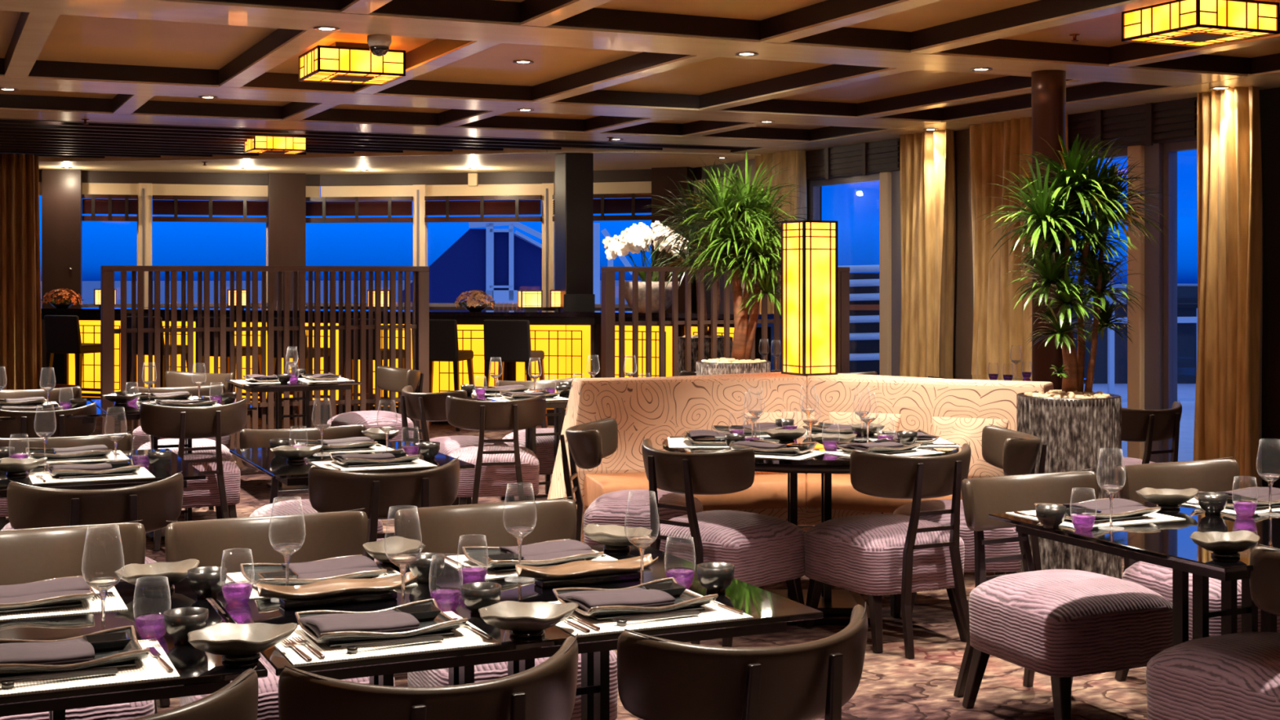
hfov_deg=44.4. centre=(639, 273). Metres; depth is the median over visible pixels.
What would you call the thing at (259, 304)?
window
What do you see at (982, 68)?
recessed light
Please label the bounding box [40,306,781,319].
countertop
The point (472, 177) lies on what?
sensor box
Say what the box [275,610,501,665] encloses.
place mat
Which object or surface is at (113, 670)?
chopsticks
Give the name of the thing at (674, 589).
sauce dish
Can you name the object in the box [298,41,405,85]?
lantern
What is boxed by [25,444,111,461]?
charger plate
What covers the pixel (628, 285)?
stone bowl
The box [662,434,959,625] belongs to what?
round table
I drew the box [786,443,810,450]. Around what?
sauce dish
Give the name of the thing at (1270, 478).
wine glass
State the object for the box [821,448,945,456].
place mat
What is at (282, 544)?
bowl
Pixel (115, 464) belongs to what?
sauce dish
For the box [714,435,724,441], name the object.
sauce dish
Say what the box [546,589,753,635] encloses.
place mat
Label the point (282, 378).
tea cup
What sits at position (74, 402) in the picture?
bowl
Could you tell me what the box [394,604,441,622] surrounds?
sauce dish
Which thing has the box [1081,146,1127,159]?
window
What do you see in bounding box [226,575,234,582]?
knife
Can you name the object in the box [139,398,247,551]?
dining chair
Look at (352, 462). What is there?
charger plate
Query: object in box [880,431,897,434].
sauce dish
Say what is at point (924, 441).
charger plate
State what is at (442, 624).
charger plate
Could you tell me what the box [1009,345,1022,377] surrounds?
wine glass
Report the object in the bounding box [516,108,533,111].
recessed light
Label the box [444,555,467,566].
knife
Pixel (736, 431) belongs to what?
tumbler
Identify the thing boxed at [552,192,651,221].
window blind
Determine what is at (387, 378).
dining chair
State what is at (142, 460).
tumbler
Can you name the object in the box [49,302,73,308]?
bowl
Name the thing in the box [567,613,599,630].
fork
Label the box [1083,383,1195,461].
deck
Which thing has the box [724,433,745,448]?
bowl
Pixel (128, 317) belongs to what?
bar stool
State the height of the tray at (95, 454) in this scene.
0.030 m
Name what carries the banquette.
on the floor
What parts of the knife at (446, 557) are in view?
handle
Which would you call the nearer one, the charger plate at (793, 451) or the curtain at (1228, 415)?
the charger plate at (793, 451)
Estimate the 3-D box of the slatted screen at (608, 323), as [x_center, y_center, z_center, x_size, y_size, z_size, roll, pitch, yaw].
[0.763,0.723,13.370,2.340,1.555,0.110,0,0,-24]
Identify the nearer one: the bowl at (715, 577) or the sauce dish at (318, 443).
the bowl at (715, 577)
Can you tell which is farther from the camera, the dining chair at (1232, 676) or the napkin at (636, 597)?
the dining chair at (1232, 676)
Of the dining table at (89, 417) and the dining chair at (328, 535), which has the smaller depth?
the dining chair at (328, 535)
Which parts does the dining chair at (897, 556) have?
leg, leg, seat, leg, backrest, leg, leg, leg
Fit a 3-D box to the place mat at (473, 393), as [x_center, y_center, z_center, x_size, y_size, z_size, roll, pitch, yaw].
[-0.870,0.749,9.869,0.420,0.002,0.330,0,0,-24]
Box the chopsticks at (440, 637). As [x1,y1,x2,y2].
[341,635,443,648]
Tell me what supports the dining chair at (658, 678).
on the floor
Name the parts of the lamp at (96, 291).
lamp shade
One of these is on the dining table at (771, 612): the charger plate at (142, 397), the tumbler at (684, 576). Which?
the tumbler at (684, 576)
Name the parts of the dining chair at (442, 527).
backrest, seat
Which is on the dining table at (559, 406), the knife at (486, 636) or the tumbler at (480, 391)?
the tumbler at (480, 391)
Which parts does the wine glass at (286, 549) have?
stem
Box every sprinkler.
[81,119,89,124]
[1069,33,1079,42]
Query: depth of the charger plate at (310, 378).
10.93 m
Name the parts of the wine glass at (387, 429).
stem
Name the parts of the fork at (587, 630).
handle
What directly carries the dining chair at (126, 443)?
on the floor
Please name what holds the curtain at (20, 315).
hanging from the ceiling
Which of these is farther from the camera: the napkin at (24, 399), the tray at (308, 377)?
the tray at (308, 377)
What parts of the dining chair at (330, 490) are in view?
leg, seat, backrest, leg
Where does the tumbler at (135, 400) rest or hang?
on the dining table at (131, 411)
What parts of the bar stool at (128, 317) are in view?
leg, backrest, leg, seat, leg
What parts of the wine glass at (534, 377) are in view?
stem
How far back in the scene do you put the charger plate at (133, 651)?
2.94 m
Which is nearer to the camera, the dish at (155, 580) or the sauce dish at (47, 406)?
the dish at (155, 580)
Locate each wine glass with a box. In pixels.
[0,366,6,391]
[34,404,56,465]
[40,367,55,404]
[81,524,124,630]
[104,406,127,460]
[142,362,156,403]
[191,363,206,398]
[268,496,305,601]
[285,350,297,376]
[286,346,297,376]
[311,398,332,455]
[377,400,397,451]
[384,506,422,604]
[488,357,502,395]
[502,482,537,581]
[528,357,542,391]
[586,355,599,377]
[623,355,636,377]
[624,491,659,583]
[742,391,761,436]
[746,386,764,439]
[758,338,768,359]
[770,340,781,370]
[799,386,817,436]
[800,394,820,450]
[853,388,871,439]
[857,391,877,442]
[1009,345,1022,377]
[1096,448,1125,529]
[1256,438,1279,515]
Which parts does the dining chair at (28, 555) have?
backrest, seat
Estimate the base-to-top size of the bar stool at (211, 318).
1.062 m
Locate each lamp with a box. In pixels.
[93,288,116,308]
[226,288,245,309]
[367,289,389,311]
[517,289,542,311]
[550,289,560,311]
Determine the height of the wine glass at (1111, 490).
0.233 m
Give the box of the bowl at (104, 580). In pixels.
[81,524,124,584]
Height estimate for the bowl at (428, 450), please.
0.062 m
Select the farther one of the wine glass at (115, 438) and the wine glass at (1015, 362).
the wine glass at (1015, 362)
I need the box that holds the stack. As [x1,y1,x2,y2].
[837,264,879,375]
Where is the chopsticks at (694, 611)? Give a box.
[610,609,699,621]
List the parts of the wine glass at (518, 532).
stem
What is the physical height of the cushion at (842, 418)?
0.300 m
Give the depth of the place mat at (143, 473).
5.72 m
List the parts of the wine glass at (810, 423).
stem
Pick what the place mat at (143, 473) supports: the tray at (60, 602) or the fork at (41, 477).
the fork at (41, 477)
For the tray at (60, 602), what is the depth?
3.47 m
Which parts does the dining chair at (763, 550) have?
leg, leg, backrest, seat, leg, leg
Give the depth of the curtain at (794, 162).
15.42 m
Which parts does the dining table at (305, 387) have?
foot plate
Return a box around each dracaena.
[636,161,742,376]
[664,150,813,375]
[973,132,1169,578]
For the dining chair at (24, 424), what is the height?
0.809 m
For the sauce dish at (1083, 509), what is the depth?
4.75 m
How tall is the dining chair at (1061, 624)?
0.809 m
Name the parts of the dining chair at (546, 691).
leg, leg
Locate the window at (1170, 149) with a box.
[1163,139,1196,462]
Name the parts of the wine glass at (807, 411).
stem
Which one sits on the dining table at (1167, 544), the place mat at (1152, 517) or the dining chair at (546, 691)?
the place mat at (1152, 517)
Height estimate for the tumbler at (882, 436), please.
0.120 m
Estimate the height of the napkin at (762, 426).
0.025 m
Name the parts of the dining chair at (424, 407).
leg, leg, backrest, seat, leg, leg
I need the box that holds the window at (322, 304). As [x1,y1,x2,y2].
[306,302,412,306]
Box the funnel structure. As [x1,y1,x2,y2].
[402,222,632,303]
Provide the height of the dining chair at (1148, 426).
0.809 m
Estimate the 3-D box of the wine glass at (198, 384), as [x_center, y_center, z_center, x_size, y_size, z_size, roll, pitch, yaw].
[-2.534,0.633,9.002,0.083,0.233,0.083,0,0,-24]
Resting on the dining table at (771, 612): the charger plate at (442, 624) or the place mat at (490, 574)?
the place mat at (490, 574)
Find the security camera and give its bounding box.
[367,34,391,56]
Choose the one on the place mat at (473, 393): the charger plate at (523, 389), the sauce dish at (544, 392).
the charger plate at (523, 389)
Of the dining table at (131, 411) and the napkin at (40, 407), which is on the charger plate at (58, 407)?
the napkin at (40, 407)
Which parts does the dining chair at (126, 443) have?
seat, backrest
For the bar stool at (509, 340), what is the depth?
14.84 m
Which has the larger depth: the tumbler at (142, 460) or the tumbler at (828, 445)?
the tumbler at (828, 445)
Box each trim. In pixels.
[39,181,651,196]
[138,182,151,306]
[413,184,427,266]
[542,182,555,306]
[879,170,901,376]
[1127,142,1163,462]
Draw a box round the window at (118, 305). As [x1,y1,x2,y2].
[81,195,138,307]
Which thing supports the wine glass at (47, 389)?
on the dining table at (89, 417)
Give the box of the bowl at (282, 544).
[268,496,305,546]
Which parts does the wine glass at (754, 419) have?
stem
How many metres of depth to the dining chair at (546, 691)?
2.76 m
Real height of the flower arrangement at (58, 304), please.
0.214 m
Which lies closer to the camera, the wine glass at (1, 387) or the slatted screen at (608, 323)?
the wine glass at (1, 387)
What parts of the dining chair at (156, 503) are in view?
leg, backrest, leg, seat, leg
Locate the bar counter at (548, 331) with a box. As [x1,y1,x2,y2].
[40,306,781,425]
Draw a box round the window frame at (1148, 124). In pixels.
[693,87,1279,488]
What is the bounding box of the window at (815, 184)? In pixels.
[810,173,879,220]
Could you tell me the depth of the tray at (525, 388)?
9.77 m
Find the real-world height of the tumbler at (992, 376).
0.120 m
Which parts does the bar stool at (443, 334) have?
leg, backrest, leg, seat, leg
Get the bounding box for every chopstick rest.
[1,680,13,688]
[346,646,357,653]
[617,619,626,626]
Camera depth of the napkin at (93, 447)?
6.35 m
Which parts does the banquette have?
backrest, seat, seat, backrest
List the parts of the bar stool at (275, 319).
leg, backrest, leg, leg, seat, leg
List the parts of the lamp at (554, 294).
lamp shade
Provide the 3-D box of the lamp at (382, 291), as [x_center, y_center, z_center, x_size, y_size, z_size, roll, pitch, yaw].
[-2.649,0.274,15.879,0.216,0.212,0.216,0,0,-14]
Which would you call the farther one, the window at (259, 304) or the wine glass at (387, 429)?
the window at (259, 304)
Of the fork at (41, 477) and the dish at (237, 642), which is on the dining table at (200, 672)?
the dish at (237, 642)
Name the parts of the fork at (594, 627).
handle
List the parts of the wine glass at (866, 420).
stem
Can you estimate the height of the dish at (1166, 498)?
0.057 m
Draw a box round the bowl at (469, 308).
[462,305,488,311]
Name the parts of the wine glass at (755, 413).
stem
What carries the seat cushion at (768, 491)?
on the banquette
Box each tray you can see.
[0,400,46,405]
[0,595,93,610]
[14,404,62,411]
[27,448,110,458]
[243,565,385,586]
[295,440,377,449]
[300,374,339,379]
[465,548,602,568]
[474,386,529,392]
[684,433,726,444]
[713,426,782,434]
[1064,507,1159,519]
[1193,493,1279,506]
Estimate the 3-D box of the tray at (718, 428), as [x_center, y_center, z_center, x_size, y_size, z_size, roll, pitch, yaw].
[0.520,0.729,7.315,0.300,0.030,0.227,0,0,-31]
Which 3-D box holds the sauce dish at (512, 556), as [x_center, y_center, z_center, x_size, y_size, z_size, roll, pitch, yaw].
[-0.344,0.726,3.960,0.084,0.022,0.072,0,0,-24]
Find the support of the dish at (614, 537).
on the dining table at (771, 612)
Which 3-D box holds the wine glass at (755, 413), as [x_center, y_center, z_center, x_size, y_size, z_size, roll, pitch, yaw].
[0.525,0.633,7.110,0.083,0.233,0.083,0,0,-7]
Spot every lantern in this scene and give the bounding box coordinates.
[244,136,306,154]
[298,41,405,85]
[781,220,837,375]
[1121,0,1279,47]
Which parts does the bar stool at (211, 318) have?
leg, backrest, leg, leg, seat, leg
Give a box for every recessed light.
[0,87,18,90]
[198,95,217,98]
[313,26,339,31]
[512,59,533,63]
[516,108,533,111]
[611,137,623,140]
[734,51,758,56]
[758,120,774,123]
[923,128,938,130]
[969,66,992,71]
[1208,86,1230,89]
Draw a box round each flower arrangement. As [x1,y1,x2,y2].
[40,288,84,308]
[453,289,495,311]
[602,220,688,312]
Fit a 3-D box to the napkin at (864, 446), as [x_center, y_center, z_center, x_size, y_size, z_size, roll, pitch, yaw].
[0.964,0.718,6.559,0.209,0.025,0.185,0,0,-36]
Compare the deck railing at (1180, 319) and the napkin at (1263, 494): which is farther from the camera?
the deck railing at (1180, 319)
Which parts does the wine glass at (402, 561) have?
stem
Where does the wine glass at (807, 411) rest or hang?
on the round table at (837, 606)
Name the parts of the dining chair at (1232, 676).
seat, backrest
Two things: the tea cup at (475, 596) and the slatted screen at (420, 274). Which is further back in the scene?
the slatted screen at (420, 274)
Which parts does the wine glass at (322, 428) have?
stem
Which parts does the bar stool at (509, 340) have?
leg, leg, backrest, leg, seat, leg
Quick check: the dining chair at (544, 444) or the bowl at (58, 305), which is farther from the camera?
the bowl at (58, 305)
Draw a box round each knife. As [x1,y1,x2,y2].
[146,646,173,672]
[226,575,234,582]
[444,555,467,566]
[452,617,492,639]
[712,601,743,613]
[1013,511,1064,522]
[1184,502,1199,505]
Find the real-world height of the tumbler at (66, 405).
0.120 m
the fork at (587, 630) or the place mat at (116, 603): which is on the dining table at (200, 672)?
the place mat at (116, 603)
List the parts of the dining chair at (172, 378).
seat, backrest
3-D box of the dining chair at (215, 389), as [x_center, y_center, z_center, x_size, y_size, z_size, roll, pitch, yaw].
[-2.841,1.099,9.690,0.580,0.809,0.665,0,0,-24]
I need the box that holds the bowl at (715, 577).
[697,562,734,593]
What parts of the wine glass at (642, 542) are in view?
stem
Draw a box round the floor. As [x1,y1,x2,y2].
[4,417,1147,719]
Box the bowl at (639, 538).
[624,491,659,542]
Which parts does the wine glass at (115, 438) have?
stem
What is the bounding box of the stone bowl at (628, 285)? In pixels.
[624,281,679,312]
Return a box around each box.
[467,173,477,186]
[564,293,595,311]
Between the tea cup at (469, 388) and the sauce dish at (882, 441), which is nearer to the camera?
the sauce dish at (882, 441)
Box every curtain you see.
[0,153,42,389]
[755,150,807,312]
[899,128,955,377]
[969,114,1068,374]
[1193,85,1262,488]
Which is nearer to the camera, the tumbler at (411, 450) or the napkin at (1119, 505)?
the napkin at (1119, 505)
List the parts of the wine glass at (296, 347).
stem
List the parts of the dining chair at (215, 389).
backrest, seat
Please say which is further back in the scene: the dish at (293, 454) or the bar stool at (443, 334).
the bar stool at (443, 334)
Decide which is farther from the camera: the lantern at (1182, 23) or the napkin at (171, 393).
the napkin at (171, 393)
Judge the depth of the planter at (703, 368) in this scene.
9.91 m
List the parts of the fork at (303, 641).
handle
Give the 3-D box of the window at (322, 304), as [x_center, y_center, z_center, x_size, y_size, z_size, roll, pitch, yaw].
[-3.367,-0.255,18.959,1.398,1.310,0.100,0,0,8]
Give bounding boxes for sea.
[40,280,1197,307]
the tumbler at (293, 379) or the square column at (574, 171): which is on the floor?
the square column at (574, 171)
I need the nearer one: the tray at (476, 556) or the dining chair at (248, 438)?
the tray at (476, 556)
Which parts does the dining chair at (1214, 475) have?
leg, leg, backrest, seat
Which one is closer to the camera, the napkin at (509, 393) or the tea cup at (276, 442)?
the tea cup at (276, 442)
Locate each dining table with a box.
[0,400,106,525]
[0,448,205,497]
[0,577,267,719]
[90,395,257,541]
[208,544,823,719]
[224,377,362,490]
[229,440,475,529]
[466,388,569,500]
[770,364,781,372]
[927,373,1094,381]
[988,502,1279,646]
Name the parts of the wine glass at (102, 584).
stem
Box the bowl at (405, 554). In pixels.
[384,506,422,556]
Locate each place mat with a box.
[0,586,128,620]
[0,638,180,695]
[27,450,128,462]
[27,466,155,484]
[29,401,56,406]
[136,395,198,402]
[225,561,417,599]
[231,379,289,384]
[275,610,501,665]
[297,377,354,382]
[311,458,437,471]
[313,443,393,454]
[444,549,617,579]
[471,390,533,395]
[487,396,568,400]
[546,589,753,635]
[667,437,729,448]
[717,431,807,437]
[717,448,826,460]
[804,431,881,438]
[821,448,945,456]
[868,436,960,447]
[1005,510,1185,528]
[1182,497,1279,515]
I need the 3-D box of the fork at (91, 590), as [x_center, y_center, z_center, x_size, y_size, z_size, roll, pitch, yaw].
[-1.283,0.744,3.668,0.023,0.006,0.192,0,0,-27]
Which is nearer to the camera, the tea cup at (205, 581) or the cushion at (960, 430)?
the tea cup at (205, 581)
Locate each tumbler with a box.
[8,434,29,458]
[58,387,73,409]
[124,382,138,403]
[131,435,151,466]
[133,576,171,639]
[209,382,222,403]
[220,547,254,604]
[285,361,296,376]
[287,365,298,382]
[288,426,307,446]
[400,426,419,455]
[429,553,462,611]
[457,535,488,584]
[474,375,486,395]
[543,375,555,393]
[664,535,695,589]
[728,413,745,434]
[742,418,759,441]
[782,408,798,429]
[822,422,839,451]
[851,410,867,437]
[876,417,894,439]
[987,364,999,380]
[1002,363,1013,380]
[1021,363,1031,378]
[1070,487,1096,531]
[1231,475,1257,516]
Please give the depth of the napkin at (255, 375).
10.86 m
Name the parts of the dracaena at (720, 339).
stem, stem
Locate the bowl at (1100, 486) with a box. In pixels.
[1096,448,1125,487]
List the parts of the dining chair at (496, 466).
leg, leg, leg, seat, backrest, leg, leg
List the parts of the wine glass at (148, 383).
stem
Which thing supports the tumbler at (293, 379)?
on the dining table at (305, 387)
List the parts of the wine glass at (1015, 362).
stem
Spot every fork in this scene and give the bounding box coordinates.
[35,475,45,482]
[88,585,100,599]
[106,591,115,597]
[280,638,311,661]
[291,636,324,658]
[323,463,341,470]
[375,562,397,574]
[563,618,590,632]
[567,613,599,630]
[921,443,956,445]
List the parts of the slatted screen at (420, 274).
post, rail, rail, rail, post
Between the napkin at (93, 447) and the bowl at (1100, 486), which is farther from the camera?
the napkin at (93, 447)
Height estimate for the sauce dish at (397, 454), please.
0.022 m
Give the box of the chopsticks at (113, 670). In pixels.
[0,667,117,683]
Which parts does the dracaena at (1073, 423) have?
stem, stem, stem, stem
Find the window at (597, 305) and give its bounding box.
[595,303,630,307]
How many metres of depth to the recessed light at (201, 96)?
10.63 m
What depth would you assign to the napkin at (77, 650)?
2.94 m
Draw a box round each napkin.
[0,405,43,409]
[0,576,93,603]
[0,637,94,664]
[4,396,46,402]
[48,463,111,471]
[51,444,108,453]
[151,391,190,396]
[155,399,199,404]
[245,373,275,378]
[281,555,379,578]
[297,609,419,637]
[305,373,338,377]
[317,436,372,445]
[331,453,395,461]
[488,384,525,389]
[499,539,594,560]
[501,391,543,395]
[557,586,675,611]
[688,429,729,439]
[731,422,779,430]
[732,440,786,448]
[826,423,872,429]
[838,441,903,450]
[888,431,934,440]
[1062,497,1148,513]
[1216,487,1279,501]
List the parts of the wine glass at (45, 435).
stem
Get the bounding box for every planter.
[678,337,733,376]
[696,361,770,375]
[1016,394,1121,578]
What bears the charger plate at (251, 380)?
on the place mat at (241, 381)
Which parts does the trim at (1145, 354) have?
mullion panel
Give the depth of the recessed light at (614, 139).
13.93 m
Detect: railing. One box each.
[1069,303,1196,383]
[1091,303,1197,402]
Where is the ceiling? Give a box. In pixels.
[0,0,1279,174]
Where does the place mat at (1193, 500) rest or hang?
on the dining table at (1167, 544)
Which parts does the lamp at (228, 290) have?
lamp shade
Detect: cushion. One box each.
[584,471,806,511]
[744,411,814,473]
[805,473,962,512]
[828,412,901,474]
[932,417,1008,478]
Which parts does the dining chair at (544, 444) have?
seat, backrest, leg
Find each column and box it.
[555,152,593,378]
[1031,70,1066,389]
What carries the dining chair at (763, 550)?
on the floor
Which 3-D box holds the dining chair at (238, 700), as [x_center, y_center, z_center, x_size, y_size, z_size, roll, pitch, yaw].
[-0.988,1.099,2.769,0.580,0.809,0.665,0,0,-24]
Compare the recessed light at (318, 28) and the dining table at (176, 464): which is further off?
the recessed light at (318, 28)
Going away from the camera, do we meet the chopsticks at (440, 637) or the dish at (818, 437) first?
the chopsticks at (440, 637)
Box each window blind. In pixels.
[82,194,137,221]
[152,195,267,222]
[306,196,413,222]
[424,195,542,222]
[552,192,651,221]
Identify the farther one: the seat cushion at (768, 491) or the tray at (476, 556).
the seat cushion at (768, 491)
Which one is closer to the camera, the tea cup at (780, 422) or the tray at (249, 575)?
the tray at (249, 575)
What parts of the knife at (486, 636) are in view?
blade, handle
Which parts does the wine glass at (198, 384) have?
stem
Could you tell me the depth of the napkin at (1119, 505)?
4.82 m
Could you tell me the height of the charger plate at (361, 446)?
0.037 m
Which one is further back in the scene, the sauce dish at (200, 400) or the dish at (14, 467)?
the sauce dish at (200, 400)
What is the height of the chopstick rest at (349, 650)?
0.012 m
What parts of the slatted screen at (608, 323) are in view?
post, rail, rail, post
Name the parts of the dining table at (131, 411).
foot plate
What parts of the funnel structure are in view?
casing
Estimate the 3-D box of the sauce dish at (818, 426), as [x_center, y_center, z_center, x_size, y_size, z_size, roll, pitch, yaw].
[0.841,0.726,7.334,0.084,0.022,0.072,0,0,28]
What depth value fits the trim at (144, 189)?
18.44 m
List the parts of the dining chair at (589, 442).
leg, leg, backrest, seat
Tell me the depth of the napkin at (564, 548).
4.05 m
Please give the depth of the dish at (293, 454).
6.22 m
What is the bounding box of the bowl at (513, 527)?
[502,482,537,529]
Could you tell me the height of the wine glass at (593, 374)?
0.233 m
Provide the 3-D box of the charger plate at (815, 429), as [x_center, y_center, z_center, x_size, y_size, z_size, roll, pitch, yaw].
[0.946,0.729,7.334,0.308,0.037,0.235,0,0,27]
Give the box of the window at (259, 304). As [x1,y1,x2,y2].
[152,200,267,306]
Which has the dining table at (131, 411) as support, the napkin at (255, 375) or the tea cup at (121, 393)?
the tea cup at (121, 393)
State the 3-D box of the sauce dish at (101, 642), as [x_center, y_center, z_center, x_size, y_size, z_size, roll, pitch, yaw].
[-1.047,0.726,3.079,0.084,0.022,0.072,0,0,-24]
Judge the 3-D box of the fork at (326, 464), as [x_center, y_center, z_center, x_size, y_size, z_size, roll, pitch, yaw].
[-1.181,0.744,6.024,0.023,0.006,0.192,0,0,-27]
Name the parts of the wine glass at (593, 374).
stem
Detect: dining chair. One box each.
[0,385,81,401]
[0,401,97,530]
[0,431,133,530]
[0,520,155,719]
[6,471,183,713]
[127,666,258,719]
[129,382,232,510]
[132,369,234,460]
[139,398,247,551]
[164,508,395,719]
[239,422,382,533]
[278,633,578,719]
[308,456,459,561]
[327,364,423,443]
[394,496,617,719]
[400,384,515,504]
[445,393,546,505]
[496,377,574,500]
[560,417,702,545]
[617,601,867,719]
[641,436,804,647]
[679,369,696,376]
[804,441,971,659]
[841,370,877,375]
[893,423,1046,613]
[953,468,1172,719]
[1114,457,1279,681]
[1121,400,1182,465]
[1146,543,1279,719]
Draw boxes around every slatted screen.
[100,265,429,467]
[600,266,849,377]
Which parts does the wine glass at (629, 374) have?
stem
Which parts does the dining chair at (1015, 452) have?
leg, seat, leg, backrest, leg, leg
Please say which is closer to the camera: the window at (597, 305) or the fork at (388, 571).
the fork at (388, 571)
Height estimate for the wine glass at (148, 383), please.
0.233 m
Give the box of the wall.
[39,166,693,387]
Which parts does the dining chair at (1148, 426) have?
seat, leg, backrest, leg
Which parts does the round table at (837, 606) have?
foot plate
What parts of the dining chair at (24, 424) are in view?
leg, seat, leg, backrest, leg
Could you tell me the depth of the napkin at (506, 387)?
9.85 m
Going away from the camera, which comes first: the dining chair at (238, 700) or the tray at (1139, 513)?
the dining chair at (238, 700)
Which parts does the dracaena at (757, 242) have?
stem, stem, stem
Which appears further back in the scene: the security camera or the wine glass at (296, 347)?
the wine glass at (296, 347)
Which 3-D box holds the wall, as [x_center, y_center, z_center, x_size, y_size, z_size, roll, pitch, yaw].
[-7.119,0.095,17.428,15.465,2.810,2.283,0,0,-10]
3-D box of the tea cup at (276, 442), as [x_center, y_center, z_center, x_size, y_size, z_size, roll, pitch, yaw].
[-1.486,0.719,6.483,0.089,0.062,0.089,0,0,-24]
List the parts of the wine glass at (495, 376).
stem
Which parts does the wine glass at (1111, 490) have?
stem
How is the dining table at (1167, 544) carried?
on the floor
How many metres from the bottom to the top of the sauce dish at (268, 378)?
0.022 m
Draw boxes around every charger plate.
[0,399,46,406]
[0,403,62,411]
[0,575,94,613]
[0,625,150,679]
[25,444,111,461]
[46,458,140,478]
[133,392,192,401]
[155,397,217,407]
[240,554,386,586]
[242,374,279,382]
[293,436,377,452]
[294,598,467,648]
[299,372,341,381]
[328,448,420,466]
[462,538,604,573]
[474,386,530,394]
[499,390,559,399]
[552,577,718,621]
[683,431,734,445]
[711,422,782,435]
[728,440,817,456]
[802,422,853,435]
[835,437,923,453]
[873,429,939,444]
[1034,497,1160,522]
[1193,486,1279,509]
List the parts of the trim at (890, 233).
mullion panel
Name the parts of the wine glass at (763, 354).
stem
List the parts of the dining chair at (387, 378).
seat, backrest, leg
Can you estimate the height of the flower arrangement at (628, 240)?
0.885 m
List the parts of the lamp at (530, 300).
lamp shade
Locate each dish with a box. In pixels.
[0,457,48,475]
[32,450,56,453]
[42,404,57,408]
[83,631,131,653]
[102,393,141,404]
[106,461,130,468]
[115,559,199,592]
[187,622,297,662]
[193,399,209,402]
[257,570,298,578]
[257,571,417,608]
[266,377,277,380]
[270,444,323,462]
[304,442,327,444]
[361,427,399,443]
[362,536,425,568]
[382,450,406,458]
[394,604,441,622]
[478,600,578,638]
[484,552,524,561]
[515,553,657,588]
[535,391,550,394]
[582,524,652,551]
[640,582,686,597]
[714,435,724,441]
[728,427,751,429]
[765,427,806,443]
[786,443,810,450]
[811,433,857,448]
[812,425,828,428]
[849,422,884,436]
[874,440,900,443]
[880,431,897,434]
[1066,507,1102,516]
[1136,487,1199,509]
[1190,529,1259,558]
[1226,495,1257,503]
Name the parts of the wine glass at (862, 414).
stem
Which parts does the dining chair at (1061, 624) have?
leg, leg, leg, backrest, leg, seat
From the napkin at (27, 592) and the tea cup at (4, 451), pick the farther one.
the tea cup at (4, 451)
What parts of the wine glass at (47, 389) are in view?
stem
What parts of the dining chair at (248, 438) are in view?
leg, backrest, seat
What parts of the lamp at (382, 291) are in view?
lamp shade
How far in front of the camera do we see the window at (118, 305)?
18.48 m
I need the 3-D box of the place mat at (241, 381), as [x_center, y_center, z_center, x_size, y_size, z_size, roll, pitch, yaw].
[-2.634,0.749,10.847,0.330,0.002,0.420,0,0,-24]
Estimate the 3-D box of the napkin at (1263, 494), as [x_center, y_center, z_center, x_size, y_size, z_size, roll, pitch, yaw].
[2.019,0.718,5.088,0.209,0.025,0.185,0,0,-26]
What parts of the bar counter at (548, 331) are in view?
glowing panel, glowing panel, glowing panel, glowing panel, foot rail, glowing panel, glowing panel, glowing panel, glowing panel, glowing panel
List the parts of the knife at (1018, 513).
handle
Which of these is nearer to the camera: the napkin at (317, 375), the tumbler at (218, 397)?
the tumbler at (218, 397)
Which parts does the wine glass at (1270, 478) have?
stem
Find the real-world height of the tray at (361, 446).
0.030 m
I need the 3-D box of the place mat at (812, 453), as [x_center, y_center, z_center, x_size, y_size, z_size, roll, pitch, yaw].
[0.534,0.749,6.534,0.420,0.002,0.330,0,0,28]
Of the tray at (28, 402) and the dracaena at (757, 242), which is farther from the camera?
the dracaena at (757, 242)
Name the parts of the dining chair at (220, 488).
leg, leg, backrest, seat, leg, leg, leg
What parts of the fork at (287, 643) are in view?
handle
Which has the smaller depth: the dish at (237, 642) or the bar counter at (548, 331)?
the dish at (237, 642)
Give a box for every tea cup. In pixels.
[0,446,14,458]
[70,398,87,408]
[111,391,128,395]
[147,450,171,468]
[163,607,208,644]
[187,566,226,598]
[220,392,236,404]
[270,438,291,448]
[277,373,290,383]
[293,368,306,377]
[408,552,444,582]
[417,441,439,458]
[460,384,475,395]
[461,582,501,616]
[555,385,570,395]
[559,381,572,390]
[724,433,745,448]
[775,418,794,426]
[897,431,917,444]
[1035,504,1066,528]
[1197,492,1227,515]
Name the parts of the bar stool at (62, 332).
leg, backrest, leg, leg, seat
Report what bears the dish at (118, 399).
on the dining table at (131, 411)
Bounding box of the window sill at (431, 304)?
[429,302,517,306]
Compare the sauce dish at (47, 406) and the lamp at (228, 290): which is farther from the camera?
the lamp at (228, 290)
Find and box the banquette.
[546,372,1053,542]
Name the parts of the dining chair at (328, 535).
leg, backrest, seat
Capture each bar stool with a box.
[44,315,100,391]
[126,315,187,394]
[195,316,261,409]
[266,317,337,423]
[337,318,404,414]
[410,319,474,431]
[483,320,547,427]
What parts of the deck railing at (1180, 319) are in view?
post, handrail, rail, rail, post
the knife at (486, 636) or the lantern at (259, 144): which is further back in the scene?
the lantern at (259, 144)
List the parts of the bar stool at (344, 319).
leg, backrest, leg, seat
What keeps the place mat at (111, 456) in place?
on the dining table at (176, 464)
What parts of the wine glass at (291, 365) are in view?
stem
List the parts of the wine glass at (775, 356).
stem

